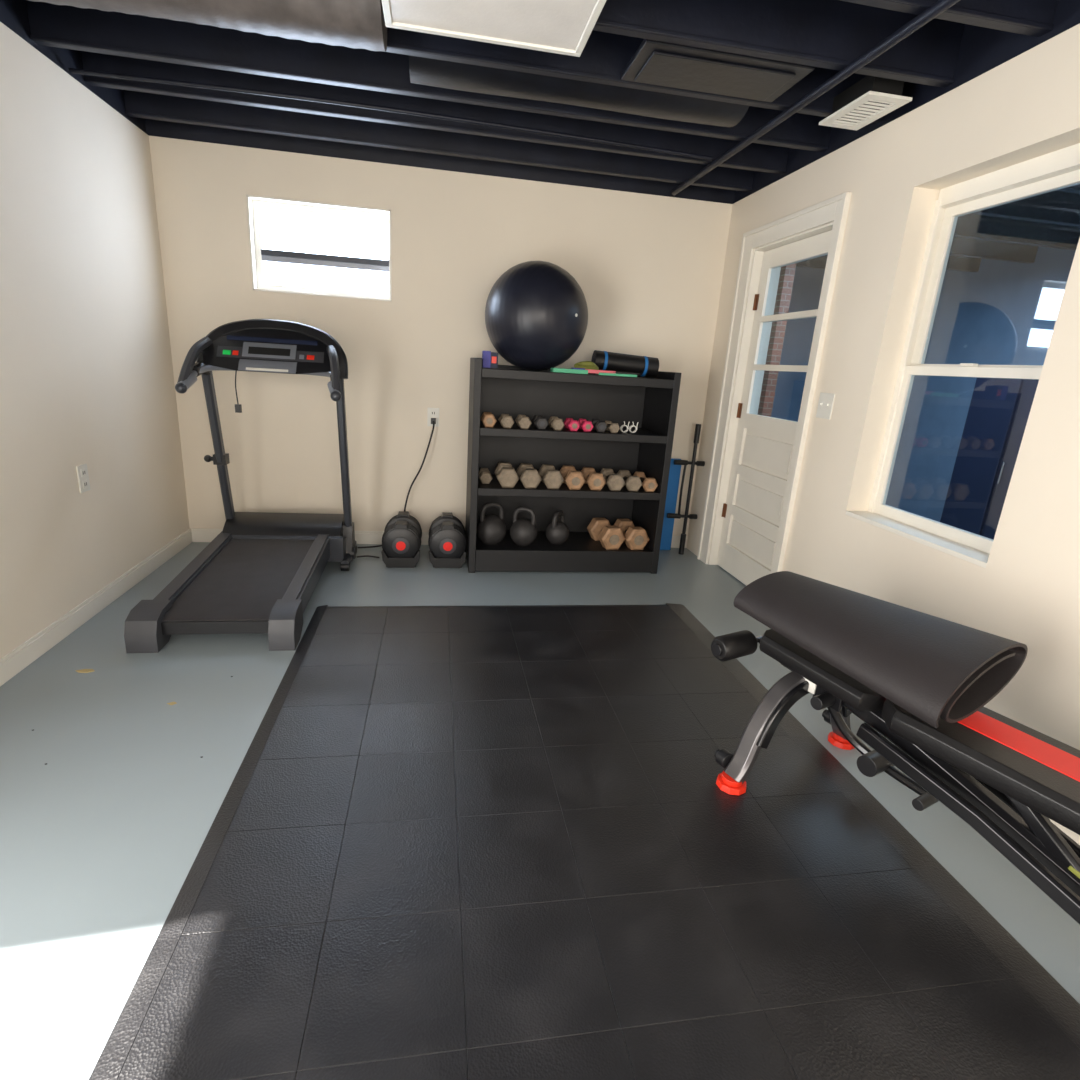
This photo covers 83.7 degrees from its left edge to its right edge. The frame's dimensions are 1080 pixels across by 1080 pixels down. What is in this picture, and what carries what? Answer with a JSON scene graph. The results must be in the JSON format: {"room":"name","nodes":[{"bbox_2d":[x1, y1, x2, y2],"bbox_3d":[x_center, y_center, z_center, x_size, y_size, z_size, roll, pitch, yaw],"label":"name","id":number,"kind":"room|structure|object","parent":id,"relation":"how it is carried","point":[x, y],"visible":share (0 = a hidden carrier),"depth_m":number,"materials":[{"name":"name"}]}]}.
{"room":"home gym","nodes":[
{"label":"home gym","id":0,"kind":"room"},
{"bbox_2d":[0,22,189,658],"bbox_3d":[-1.960,-0.259,0.814,0.200,2.500,6.500,1,16,-10],"label":"wall","id":1,"kind":"structure","parent":0,"point":[87,376],"depth_m":2.85,"materials":[{"name":"paint"}]},
{"bbox_2d":[76,464,90,492],"bbox_3d":[-2.224,-0.300,2.937,0.010,0.130,0.082,1,16,-10],"label":"wall outlet","id":2,"kind":"object","parent":1,"relation":"attached to","point":[82,471],"visible":1,"depth_m":2.93,"materials":[{"name":"white plastic"}]},
{"bbox_2d":[0,528,191,685],"bbox_3d":[-2.195,0.422,2.727,0.014,0.098,3.200,1,16,-10],"label":"baseboard","id":3,"kind":"structure","parent":1,"relation":"attached to","point":[15,661],"depth_m":2.93,"materials":[{"name":"paint"}]},
{"bbox_2d":[149,136,731,535],"bbox_3d":[-0.578,-1.190,4.314,4.100,2.500,0.200,1,16,-10],"label":"wall","id":4,"kind":"structure","parent":0,"point":[648,269],"depth_m":4.10,"materials":[{"name":"paint"}]},
{"bbox_2d":[246,195,391,301],"bbox_3d":[-1.416,-1.888,3.960,0.870,0.552,0.200,1,16,-10],"label":"window","id":5,"kind":"structure","parent":4,"relation":"in","point":[302,247],"depth_m":3.93,"materials":[{"name":"paint"}]},
{"bbox_2d":[357,418,435,557],"bbox_3d":[-0.996,-0.371,4.196,0.605,0.935,0.275,-6,19,-29],"label":"power cord","id":6,"kind":"object","parent":4,"relation":"attached to","point":[433,420],"visible":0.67,"depth_m":4.25,"materials":[{"name":"black plastic"}]},
{"bbox_2d":[427,408,438,426],"bbox_3d":[-0.756,-0.870,4.269,0.082,0.130,0.010,1,16,-10],"label":"wall outlet","id":7,"kind":"object","parent":4,"relation":"attached to","point":[432,412],"visible":0.96,"depth_m":4.26,"materials":[{"name":"white plastic"}]},
{"bbox_2d":[191,528,687,547],"bbox_3d":[-0.629,-0.009,4.549,3.686,0.098,0.014,1,16,-10],"label":"baseboard","id":8,"kind":"structure","parent":4,"relation":"attached to","point":[198,534],"depth_m":4.43,"materials":[{"name":"paint"}]},
{"bbox_2d":[0,542,1079,1079],"bbox_3d":[-0.120,1.013,1.512,4.100,0.100,6.900,1,16,-10],"label":"floor","id":9,"kind":"structure","parent":0,"point":[99,841],"depth_m":1.95,"materials":[{"name":"paint"}]},
{"bbox_2d":[75,669,93,672],"bbox_3d":[-1.907,0.549,2.525,0.075,0.003,0.030,1,16,-10],"label":"fallen leaf","id":10,"kind":"object","parent":9,"relation":"on","point":[81,670],"visible":1,"depth_m":2.52,"materials":[{"name":"yellow plant"}]},
{"bbox_2d":[32,676,232,764],"bbox_3d":[-1.499,0.655,2.254,0.628,0.002,0.556,1,16,-10],"label":"debris","id":11,"kind":"object","parent":9,"relation":"on","point":[170,703],"visible":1,"depth_m":2.33,"materials":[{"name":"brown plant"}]},
{"bbox_2d":[124,319,356,652],"bbox_3d":[-1.524,-0.425,3.265,0.872,1.502,1.515,1,16,-10],"label":"treadmill","id":12,"kind":"object","parent":9,"relation":"on","point":[260,574],"visible":1,"depth_m":3.34,"materials":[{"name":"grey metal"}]},
{"bbox_2d":[382,511,421,567],"bbox_3d":[-0.944,-0.011,4.137,0.260,0.294,0.410,1,16,-10],"label":"dumbbell","id":13,"kind":"object","parent":9,"relation":"on","point":[402,535],"visible":1,"depth_m":3.97,"materials":[{"name":"black plastic"}]},
{"bbox_2d":[428,512,466,567],"bbox_3d":[-0.644,-0.007,4.189,0.260,0.294,0.410,1,16,-10],"label":"dumbbell","id":14,"kind":"object","parent":9,"relation":"on","point":[447,541],"visible":1,"depth_m":4.02,"materials":[{"name":"black plastic"}]},
{"bbox_2d":[465,358,681,573],"bbox_3d":[0.171,-0.503,4.153,1.310,1.365,0.537,1,16,-10],"label":"shelf","id":15,"kind":"object","parent":9,"relation":"on","point":[652,402],"visible":0.89,"depth_m":4.19,"materials":[{"name":"black wood"}]},
{"bbox_2d":[478,468,492,483],"bbox_3d":[-0.370,-0.432,4.049,0.089,0.078,0.197,1,16,-10],"label":"dumbbell","id":16,"kind":"object","parent":15,"relation":"in","point":[485,477],"visible":0.96,"depth_m":3.96,"materials":[{"name":"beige metal"}]},
{"bbox_2d":[480,412,496,427],"bbox_3d":[-0.330,-0.769,3.848,0.093,0.081,0.197,1,16,-10],"label":"dumbbell","id":17,"kind":"object","parent":15,"relation":"in","point":[488,419],"visible":1,"depth_m":3.76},
{"bbox_2d":[482,351,497,368],"bbox_3d":[-0.309,-1.115,3.725,0.090,0.100,0.102,1,16,-10],"label":"block","id":18,"kind":"object","parent":15,"relation":"on","point":[489,359],"visible":0.91,"depth_m":3.68,"materials":[{"name":"purple plastic"}]},
{"bbox_2d":[477,502,505,544],"bbox_3d":[-0.329,-0.118,4.109,0.203,0.288,0.203,-5,18,-26],"label":"kettlebell","id":19,"kind":"object","parent":15,"relation":"in","point":[491,529],"visible":0.99,"depth_m":4.05,"materials":[{"name":"metal"}]},
{"bbox_2d":[498,414,513,427],"bbox_3d":[-0.217,-0.765,3.868,0.087,0.076,0.197,1,16,-10],"label":"dumbbell","id":20,"kind":"object","parent":15,"relation":"in","point":[505,420],"visible":1,"depth_m":3.78,"materials":[{"name":"beige rubber"}]},
{"bbox_2d":[494,462,518,487],"bbox_3d":[-0.226,-0.435,4.009,0.143,0.125,0.297,1,16,-10],"label":"dumbbell","id":21,"kind":"object","parent":15,"relation":"in","point":[505,473],"visible":1,"depth_m":3.88,"materials":[{"name":"metal"}]},
{"bbox_2d":[510,506,536,545],"bbox_3d":[-0.110,-0.099,4.131,0.188,0.267,0.188,7,17,12],"label":"kettlebell","id":22,"kind":"object","parent":15,"relation":"in","point":[523,532],"visible":1,"depth_m":4.08,"materials":[{"name":"metal"}]},
{"bbox_2d":[515,414,531,428],"bbox_3d":[-0.109,-0.763,3.887,0.087,0.076,0.197,1,16,-10],"label":"dumbbell","id":23,"kind":"object","parent":15,"relation":"in","point":[522,421],"visible":1,"depth_m":3.80,"materials":[{"name":"beige rubber"}]},
{"bbox_2d":[516,463,541,488],"bbox_3d":[-0.078,-0.431,4.035,0.139,0.121,0.297,1,16,-10],"label":"dumbbell","id":24,"kind":"object","parent":15,"relation":"in","point":[529,476],"visible":0.96,"depth_m":3.91,"materials":[{"name":"metal"}]},
{"bbox_2d":[485,261,587,370],"bbox_3d":[-0.022,-1.423,3.851,0.658,0.656,0.658,7,17,12],"label":"exercise ball","id":25,"kind":"object","parent":15,"relation":"on","point":[536,312],"visible":1,"depth_m":3.61,"materials":[{"name":"plastic"}]},
{"bbox_2d":[531,415,548,429],"bbox_3d":[0.000,-0.762,3.906,0.089,0.078,0.197,1,16,-10],"label":"dumbbell","id":26,"kind":"object","parent":15,"relation":"in","point":[538,421],"visible":1,"depth_m":3.82,"materials":[{"name":"metal"}]},
{"bbox_2d":[538,464,563,488],"bbox_3d":[0.069,-0.428,4.061,0.137,0.120,0.297,1,16,-10],"label":"dumbbell","id":27,"kind":"object","parent":15,"relation":"in","point":[552,478],"visible":0.99,"depth_m":3.93,"materials":[{"name":"metal"}]},
{"bbox_2d":[548,416,563,430],"bbox_3d":[0.103,-0.759,3.924,0.085,0.074,0.197,1,16,-10],"label":"dumbbell","id":28,"kind":"object","parent":15,"relation":"in","point":[557,424],"visible":0.98,"depth_m":3.84,"materials":[{"name":"beige metal"}]},
{"bbox_2d":[546,510,568,544],"bbox_3d":[0.124,-0.092,4.215,0.164,0.235,0.164,12,18,27],"label":"kettlebell","id":29,"kind":"object","parent":15,"relation":"in","point":[557,532],"visible":1,"depth_m":4.17,"materials":[{"name":"metal"}]},
{"bbox_2d":[564,418,579,430],"bbox_3d":[0.206,-0.756,3.943,0.079,0.069,0.197,1,16,-10],"label":"dumbbell","id":30,"kind":"object","parent":15,"relation":"in","point":[569,423],"visible":0.96,"depth_m":3.86,"materials":[{"name":"pink plastic"}]},
{"bbox_2d":[560,465,584,489],"bbox_3d":[0.212,-0.426,4.086,0.135,0.118,0.297,1,16,-10],"label":"dumbbell","id":31,"kind":"object","parent":15,"relation":"in","point":[574,480],"visible":0.93,"depth_m":3.96,"materials":[{"name":"metal"}]},
{"bbox_2d":[578,419,593,431],"bbox_3d":[0.295,-0.754,3.958,0.079,0.069,0.197,1,16,-10],"label":"dumbbell","id":32,"kind":"object","parent":15,"relation":"in","point":[587,426],"visible":0.95,"depth_m":3.87,"materials":[{"name":"pink plastic"}]},
{"bbox_2d":[574,361,598,369],"bbox_3d":[0.304,-1.123,3.901,0.164,0.070,0.100,1,16,-10],"label":"band","id":33,"kind":"object","parent":15,"relation":"on","point":[584,364],"visible":0.75,"depth_m":3.89,"materials":[{"name":"yellow rubber"}]},
{"bbox_2d":[581,467,605,489],"bbox_3d":[0.355,-0.420,4.112,0.127,0.111,0.297,1,16,-10],"label":"dumbbell","id":34,"kind":"object","parent":15,"relation":"in","point":[595,481],"visible":0.9,"depth_m":3.98,"materials":[{"name":"metal"}]},
{"bbox_2d":[551,368,639,376],"bbox_3d":[0.351,-1.061,3.806,0.560,0.034,0.102,1,16,-10],"label":"band","id":35,"kind":"object","parent":15,"relation":"on","point":[559,370],"visible":1,"depth_m":3.76,"materials":[{"name":"green rubber"}]},
{"bbox_2d":[591,419,606,432],"bbox_3d":[0.384,-0.754,3.974,0.081,0.071,0.197,1,16,-10],"label":"dumbbell","id":36,"kind":"object","parent":15,"relation":"in","point":[599,426],"visible":0.9,"depth_m":3.89,"materials":[{"name":"metal"}]},
{"bbox_2d":[587,518,624,549],"bbox_3d":[0.467,-0.047,4.286,0.175,0.152,0.327,-1,17,-16],"label":"dumbbell","id":37,"kind":"object","parent":15,"relation":"in","point":[610,537],"visible":1,"depth_m":4.16,"materials":[{"name":"metal"}]},
{"bbox_2d":[599,468,624,490],"bbox_3d":[0.488,-0.417,4.136,0.123,0.107,0.297,1,16,-10],"label":"dumbbell","id":38,"kind":"object","parent":15,"relation":"in","point":[615,482],"visible":0.89,"depth_m":4.01,"materials":[{"name":"metal"}]},
{"bbox_2d":[605,421,619,432],"bbox_3d":[0.472,-0.749,3.990,0.073,0.064,0.197,1,16,-10],"label":"dumbbell","id":39,"kind":"object","parent":15,"relation":"in","point":[612,427],"visible":0.84,"depth_m":3.91,"materials":[{"name":"beige rubber"}]},
{"bbox_2d":[591,350,658,376],"bbox_3d":[0.573,-1.185,4.056,0.446,0.150,0.136,1,16,-9],"label":"mat","id":40,"kind":"object","parent":15,"relation":"on","point":[608,361],"visible":0.84,"depth_m":4.01,"materials":[{"name":"black plastic"}]},
{"bbox_2d":[620,421,629,432],"bbox_3d":[0.560,-0.748,3.980,0.050,0.075,0.058,1,16,-10],"label":"spring collar","id":41,"kind":"object","parent":15,"relation":"on","point":[622,426],"visible":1,"depth_m":3.98,"materials":[{"name":"silver metal"}]},
{"bbox_2d":[617,470,641,491],"bbox_3d":[0.611,-0.412,4.158,0.115,0.100,0.297,1,16,-10],"label":"dumbbell","id":42,"kind":"object","parent":15,"relation":"in","point":[633,483],"visible":0.82,"depth_m":4.03,"materials":[{"name":"metal"}]},
{"bbox_2d":[613,519,648,549],"bbox_3d":[0.644,-0.043,4.318,0.171,0.149,0.327,-1,17,-15],"label":"dumbbell","id":43,"kind":"object","parent":15,"relation":"in","point":[636,538],"visible":0.87,"depth_m":4.18,"materials":[{"name":"metal"}]},
{"bbox_2d":[629,422,638,432],"bbox_3d":[0.619,-0.747,3.990,0.050,0.075,0.058,1,16,-10],"label":"spring collar","id":44,"kind":"object","parent":15,"relation":"on","point":[631,426],"visible":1,"depth_m":3.99,"materials":[{"name":"silver metal"}]},
{"bbox_2d":[633,471,657,491],"bbox_3d":[0.724,-0.406,4.179,0.105,0.092,0.297,1,16,-10],"label":"dumbbell","id":45,"kind":"object","parent":15,"relation":"in","point":[649,484],"visible":0.79,"depth_m":4.05,"materials":[{"name":"metal"}]},
{"bbox_2d":[89,603,1079,1079],"bbox_3d":[0.169,0.987,1.461,2.126,0.014,4.292,1,16,-10],"label":"mat","id":46,"kind":"object","parent":9,"relation":"on","point":[506,835],"visible":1,"depth_m":1.59,"materials":[{"name":"rubber"}]},
{"bbox_2d":[660,458,680,549],"bbox_3d":[0.973,-0.274,4.691,0.170,0.725,0.050,1,16,-10],"label":"mat","id":47,"kind":"object","parent":9,"relation":"on","point":[674,473],"visible":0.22,"depth_m":4.67,"materials":[{"name":"plastic"}]},
{"bbox_2d":[667,424,704,554],"bbox_3d":[1.107,-0.375,4.577,0.245,1.001,0.074,0,17,-14],"label":"bar","id":48,"kind":"object","parent":9,"relation":"on","point":[685,463],"visible":1,"depth_m":4.56,"materials":[{"name":"black metal"}]},
{"bbox_2d":[711,629,1079,924],"bbox_3d":[1.212,0.737,1.692,0.723,0.493,1.595,-6,19,-30],"label":"weight bench","id":49,"kind":"object","parent":9,"relation":"on","point":[1004,777],"visible":0.9,"depth_m":1.66,"materials":[{"name":"black metal"}]},
{"bbox_2d":[734,571,1027,728],"bbox_3d":[1.036,0.292,1.960,0.450,0.189,0.745,-6,19,-30],"label":"pad","id":50,"kind":"object","parent":49,"relation":"on","point":[931,667],"visible":1,"depth_m":1.77,"materials":[{"name":"leather"}]},
{"bbox_2d":[0,0,1079,203],"bbox_3d":[0.048,-1.593,0.752,4.100,0.340,6.900,1,16,-10],"label":"ceiling","id":51,"kind":"structure","parent":0,"point":[982,49],"depth_m":3.58,"materials":[{"name":"black wood"}]},
{"bbox_2d":[28,0,386,51],"bbox_3d":[-1.311,-2.001,2.117,1.480,0.268,0.351,1,16,-10],"label":"air duct","id":52,"kind":"object","parent":51,"relation":"attached to","point":[355,24],"visible":0.99,"depth_m":2.15,"materials":[{"name":"silver metal"}]},
{"bbox_2d":[382,0,605,56],"bbox_3d":[-0.097,-1.659,1.591,0.700,0.080,1.210,1,16,-10],"label":"ceiling light panel","id":53,"kind":"object","parent":51,"relation":"attached to","point":[564,27],"depth_m":2.04,"materials":[{"name":"white plastic"}]},
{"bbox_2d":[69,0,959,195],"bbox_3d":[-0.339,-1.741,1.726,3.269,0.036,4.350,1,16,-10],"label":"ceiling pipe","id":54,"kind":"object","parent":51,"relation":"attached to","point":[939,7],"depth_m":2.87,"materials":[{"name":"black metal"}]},
{"bbox_2d":[26,0,1057,191],"bbox_3d":[0.053,-1.578,0.727,3.740,0.255,6.202,1,16,-10],"label":"ceiling joists","id":55,"kind":"object","parent":51,"relation":"attached to","point":[827,36],"depth_m":2.73,"materials":[{"name":"black wood"}]},
{"bbox_2d":[409,55,748,127],"bbox_3d":[0.194,-2.104,2.750,1.540,0.194,0.306,1,16,-10],"label":"air duct","id":56,"kind":"object","parent":51,"relation":"attached to","point":[423,71],"visible":0.42,"depth_m":2.71,"materials":[{"name":"black metal"}]},
{"bbox_2d":[621,39,814,101],"bbox_3d":[0.716,-1.920,2.477,0.700,0.035,0.330,1,16,-10],"label":"panel","id":57,"kind":"object","parent":51,"relation":"attached to","point":[666,64],"depth_m":2.43,"materials":[{"name":"black metal"}]},
{"bbox_2d":[819,75,911,129],"bbox_3d":[1.428,-1.931,2.647,0.200,0.100,0.350,1,16,-10],"label":"ceiling vent","id":58,"kind":"object","parent":51,"relation":"attached to","point":[871,98],"depth_m":2.60,"materials":[{"name":"white metal"}]},
{"bbox_2d":[757,263,796,416],"bbox_3d":[2.031,-1.296,5.398,0.090,2.420,0.110,1,16,-10],"label":"brick column","id":59,"kind":"structure","parent":0,"point":[787,273],"depth_m":5.22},
{"bbox_2d":[771,266,824,421],"bbox_3d":[2.461,-1.835,7.018,2.800,2.600,0.100,1,16,-10],"label":"wall","id":60,"kind":"structure","parent":0,"point":[807,284],"depth_m":6.92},
{"bbox_2d":[686,24,1079,844],"bbox_3d":[1.881,-0.206,1.484,0.200,2.500,6.500,1,16,-10],"label":"wall","id":61,"kind":"structure","parent":0,"point":[1026,107],"depth_m":2.54,"materials":[{"name":"paint"}]},
{"bbox_2d":[697,192,851,572],"bbox_3d":[1.469,-0.785,3.808,0.230,2.260,1.065,1,16,-10],"label":"trim","id":62,"kind":"structure","parent":61,"relation":"attached to","point":[835,209],"depth_m":3.92,"materials":[{"name":"paint"}]},
{"bbox_2d":[717,230,831,585],"bbox_3d":[1.456,-0.726,3.807,0.055,2.125,0.833,1,16,-10],"label":"door","id":63,"kind":"structure","parent":61,"relation":"in","point":[763,447],"depth_m":3.92,"materials":[{"name":"paint"}]},
{"bbox_2d":[816,392,834,418],"bbox_3d":[1.487,-0.702,3.151,0.018,0.130,0.120,1,16,-10],"label":"light switch","id":64,"kind":"object","parent":61,"relation":"attached to","point":[826,400],"visible":1,"depth_m":3.15,"materials":[{"name":"white plastic"}]},
{"bbox_2d":[846,143,1079,567],"bbox_3d":[1.724,-0.704,2.423,0.200,1.450,0.810,1,16,-10],"label":"window","id":65,"kind":"structure","parent":61,"relation":"in","point":[1059,169],"depth_m":2.60,"materials":[{"name":"paint"}]},
{"bbox_3d":[2.973,0.517,3.900,2.800,0.100,7.500,1,16,-10],"label":"floor","id":66,"kind":"structure","parent":0,"visible":0},
{"bbox_2d":[940,378,1038,539],"bbox_3d":[3.550,-0.399,4.303,0.748,1.500,0.800,1,16,-10],"label":"storage cabinet","id":67,"kind":"object","parent":66,"relation":"on","point":[999,408],"visible":0.45,"depth_m":4.31,"materials":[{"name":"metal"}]}
]}

